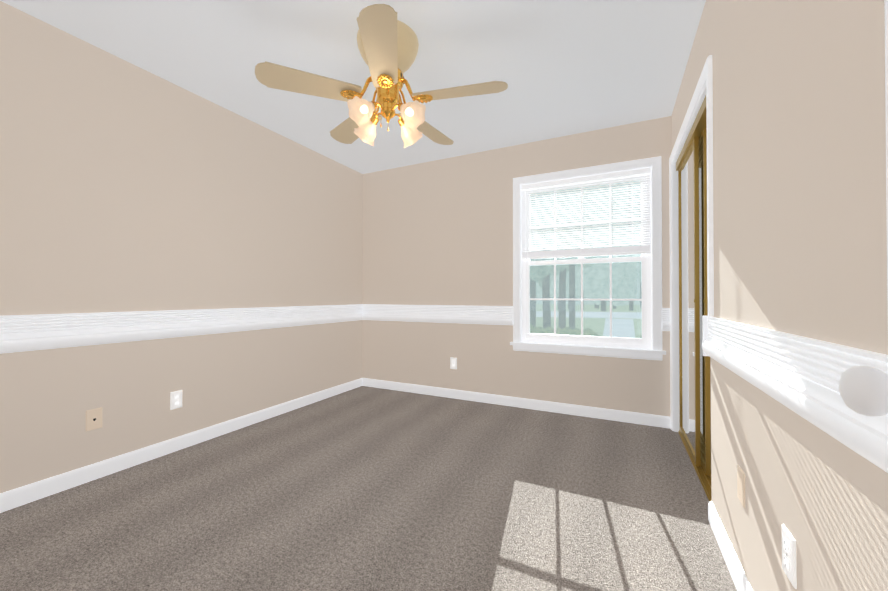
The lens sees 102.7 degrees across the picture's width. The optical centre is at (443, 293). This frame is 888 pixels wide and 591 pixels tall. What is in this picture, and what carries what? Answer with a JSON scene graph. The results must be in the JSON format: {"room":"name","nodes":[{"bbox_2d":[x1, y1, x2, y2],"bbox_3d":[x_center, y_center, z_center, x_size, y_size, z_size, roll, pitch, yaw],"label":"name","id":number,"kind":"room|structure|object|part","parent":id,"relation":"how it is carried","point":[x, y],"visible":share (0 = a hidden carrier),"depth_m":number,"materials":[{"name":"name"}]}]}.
{"room":"empty bedroom","nodes":[
{"label":"empty bedroom","id":0,"kind":"room"},
{"bbox_2d":[0,1,362,492],"bbox_3d":[-1.756,-0.171,2.570,0.120,2.440,3.704,0,-1,26],"label":"wall","id":1,"kind":"structure","parent":0,"point":[125,186],"depth_m":2.21,"materials":[{"name":"beige paint"}]},
{"bbox_2d":[86,407,101,430],"bbox_3d":[-1.964,0.707,1.994,0.007,0.115,0.070,0,-1,26],"label":"outlet plate","id":2,"kind":"object","parent":1,"relation":"attached to","point":[93,419],"visible":1,"depth_m":1.99,"materials":[{"name":"beige plastic"}]},
{"bbox_2d":[170,390,181,409],"bbox_3d":[-1.782,0.710,2.365,0.008,0.115,0.070,0,-1,26],"label":"electrical outlet","id":3,"kind":"object","parent":1,"relation":"attached to","point":[175,399],"visible":1,"depth_m":2.36,"materials":[{"name":"white plastic"}]},
{"bbox_2d":[0,378,363,512],"bbox_3d":[-1.697,1.005,2.532,0.013,0.088,3.464,0,-1,26],"label":"baseboard","id":4,"kind":"structure","parent":1,"relation":"attached to","point":[22,495],"depth_m":2.20,"materials":[{"name":"white wood"}]},
{"bbox_2d":[0,304,363,353],"bbox_3d":[-1.687,0.204,2.534,0.035,0.180,3.464,0,-1,26],"label":"trim","id":5,"kind":"structure","parent":1,"relation":"attached to","point":[18,333],"depth_m":2.20,"materials":[{"name":"white wood"}]},
{"bbox_2d":[0,0,705,173],"bbox_3d":[-0.004,-1.428,1.724,4.020,0.060,3.704,0,-1,26],"label":"ceiling","id":6,"kind":"structure","parent":0,"point":[560,68],"depth_m":2.10,"materials":[{"name":"grey paint"}]},
{"bbox_2d":[255,4,507,147],"bbox_3d":[-0.278,-1.128,1.982,1.242,0.535,1.218,0,-1,26],"label":"ceiling fan","id":7,"kind":"object","parent":6,"relation":"hanging from","point":[387,43],"visible":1,"depth_m":1.83,"materials":[{"name":"beige wood"}]},
{"bbox_2d":[0,386,736,590],"bbox_3d":[-0.004,1.072,1.704,4.020,0.060,3.704,0,-1,26],"label":"floor","id":8,"kind":"structure","parent":0,"point":[363,488],"depth_m":1.69,"materials":[{"name":"carpet"}]},
{"bbox_2d":[362,116,710,416],"bbox_3d":[0.837,-0.165,3.298,3.900,2.440,0.120,0,-1,26],"label":"wall","id":9,"kind":"structure","parent":0,"point":[438,232],"depth_m":3.48,"materials":[{"name":"beige paint"}]},
{"bbox_2d":[364,304,512,324],"bbox_3d":[-0.127,0.213,3.680,1.711,0.180,0.035,0,-1,26],"label":"trim","id":10,"kind":"structure","parent":9,"relation":"attached to","point":[462,314],"depth_m":3.63,"materials":[{"name":"white wood"}]},
{"bbox_2d":[450,357,456,368],"bbox_3d":[0.096,0.707,3.581,0.070,0.115,0.008,0,-1,26],"label":"electrical outlet","id":11,"kind":"object","parent":9,"relation":"attached to","point":[453,363],"visible":1,"depth_m":3.58,"materials":[{"name":"white plastic"}]},
{"bbox_2d":[364,378,670,428],"bbox_3d":[0.430,1.012,3.412,3.000,0.088,0.013,0,-1,26],"label":"baseboard","id":12,"kind":"structure","parent":9,"relation":"attached to","point":[571,409],"depth_m":3.23,"materials":[{"name":"white wood"}]},
{"bbox_2d":[510,156,665,360],"bbox_3d":[1.200,-0.273,3.095,1.233,1.609,0.166,0,-1,26],"label":"window","id":13,"kind":"structure","parent":9,"relation":"in","point":[644,341],"depth_m":3.04,"materials":[{"name":"white plastic"}]},
{"bbox_2d":[521,167,650,269],"bbox_3d":[1.194,-0.612,3.086,1.045,0.791,0.045,0,-1,26],"label":"window blinds","id":14,"kind":"object","parent":13,"relation":"attached to","point":[606,250],"visible":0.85,"depth_m":3.06,"materials":[{"name":"white plastic"}]},
{"bbox_2d":[671,0,887,590],"bbox_3d":[1.074,-0.182,1.187,0.120,2.440,3.464,0,-1,26],"label":"wall","id":15,"kind":"structure","parent":0,"point":[799,187],"depth_m":0.84,"materials":[{"name":"beige paint"}]},
{"bbox_2d":[669,55,713,431],"bbox_3d":[1.534,-0.007,2.148,0.138,2.106,1.322,0,-1,26],"label":"trim","id":16,"kind":"structure","parent":15,"relation":"attached to","point":[704,86],"depth_m":2.50,"materials":[{"name":"white wood"}]},
{"bbox_2d":[676,95,711,501],"bbox_3d":[1.542,0.025,2.144,0.082,2.040,1.190,0,-1,26],"label":"mirrored closet doors","id":17,"kind":"structure","parent":15,"relation":"in","point":[694,431],"depth_m":2.18,"materials":[{"name":"brown metal"}]},
{"bbox_2d":[711,367,711,494],"bbox_3d":[1.278,0.572,1.598,0.120,0.938,0.015,0,-1,26],"label":"door frame","id":18,"kind":"structure","parent":15,"relation":"attached to","point":[711,430],"depth_m":1.62,"materials":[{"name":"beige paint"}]},
{"bbox_2d":[708,501,752,590],"bbox_3d":[0.738,0.989,0.641,0.013,0.088,2.204,0,-1,26],"label":"baseboard","id":19,"kind":"structure","parent":15,"relation":"attached to","point":[739,578],"depth_m":1.35,"materials":[{"name":"white wood"}]},
{"bbox_2d":[737,465,744,507],"bbox_3d":[1.026,0.666,1.228,0.007,0.115,0.070,0,-1,26],"label":"blank wall plate","id":20,"kind":"object","parent":15,"relation":"attached to","point":[741,485],"visible":1,"depth_m":1.22,"materials":[{"name":"beige plastic"}]},
{"bbox_2d":[782,524,796,588],"bbox_3d":[0.859,0.653,0.887,0.008,0.115,0.070,0,-1,26],"label":"electrical outlet","id":21,"kind":"object","parent":15,"relation":"attached to","point":[788,554],"visible":1,"depth_m":0.87,"materials":[{"name":"white plastic"}]},
{"bbox_2d":[702,316,887,472],"bbox_3d":[0.729,0.189,0.654,0.035,0.186,2.208,0,-1,26],"label":"trim","id":22,"kind":"structure","parent":15,"relation":"attached to","point":[800,375],"depth_m":0.77,"materials":[{"name":"white wood"}]},
{"label":"outside","id":23,"kind":"structure","parent":0,"visible":0},
{"bbox_2d":[536,304,641,337],"bbox_3d":[19.955,2.006,46.835,80.000,0.100,94.830,0,-1,26],"label":"ground","id":24,"kind":"structure","parent":23,"point":[588,309],"depth_m":23.98,"materials":[{"name":"green plant"}]},
{"bbox_2d":[530,181,641,337],"bbox_3d":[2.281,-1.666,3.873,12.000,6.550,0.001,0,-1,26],"label":"screen","id":25,"kind":"structure","parent":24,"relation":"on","point":[575,287],"depth_m":4.15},
{"bbox_2d":[530,324,641,337],"bbox_3d":[3.201,1.074,5.181,9.864,1.092,1.122,0,-1,26],"label":"hedge","id":26,"kind":"object","parent":24,"relation":"on","point":[564,332],"depth_m":5.74,"materials":[{"name":"green plant"}]},
{"bbox_2d":[530,184,641,329],"bbox_3d":[13.049,-5.201,28.107,56.744,14.020,45.691,0,-1,26],"label":"trunks","id":27,"kind":"object","parent":24,"relation":"on","point":[533,314],"depth_m":9.53,"materials":[{"name":"brown plant"}]},
{"bbox_2d":[530,221,597,286],"bbox_3d":[2.524,-1.405,9.776,3.748,2.508,4.748,0,-1,26],"label":"trees","id":28,"kind":"object","parent":27,"relation":"attached to","point":[538,270],"depth_m":7.86,"materials":[{"name":"green plant"}]},
{"bbox_2d":[531,183,640,305],"bbox_3d":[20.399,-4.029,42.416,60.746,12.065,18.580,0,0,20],"label":"tree","id":29,"kind":"object","parent":27,"relation":"attached to","point":[628,281],"depth_m":35.65,"materials":[{"name":"green plant"}]},
{"bbox_2d":[536,181,640,304],"bbox_3d":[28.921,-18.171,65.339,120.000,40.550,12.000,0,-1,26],"label":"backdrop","id":30,"kind":"object","parent":24,"relation":"on","point":[592,302],"depth_m":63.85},
{"bbox_2d":[536,311,641,337],"bbox_3d":[7.842,1.745,22.054,80.000,0.002,36.002,0,-1,26],"label":"road","id":31,"kind":"structure","parent":24,"relation":"on","point":[613,322],"depth_m":23.80,"materials":[{"name":"grey asphalt"}]},
{"bbox_3d":[-1.074,-0.190,0.242,3.150,2.440,0.120,0,-1,26],"label":"wall","id":32,"kind":"structure","parent":0,"visible":0},
{"bbox_2d":[839,0,887,416],"bbox_3d":[0.371,0.008,0.070,0.145,2.018,0.784,0,-1,26],"label":"door","id":33,"kind":"structure","parent":32,"relation":"in","point":[863,390],"depth_m":0.39,"materials":[{"name":"white"}]},
{"bbox_3d":[0.523,0.108,0.381,0.145,0.068,0.090,0,-1,26],"label":"knob","id":34,"kind":"part","parent":33,"relation":"part of","materials":[{"name":"white"}]},
{"bbox_3d":[0.374,0.008,0.068,0.040,2.018,0.782,0,-1,26],"label":"panel","id":35,"kind":"part","parent":33,"relation":"part of","materials":[{"name":"white"}]}
]}

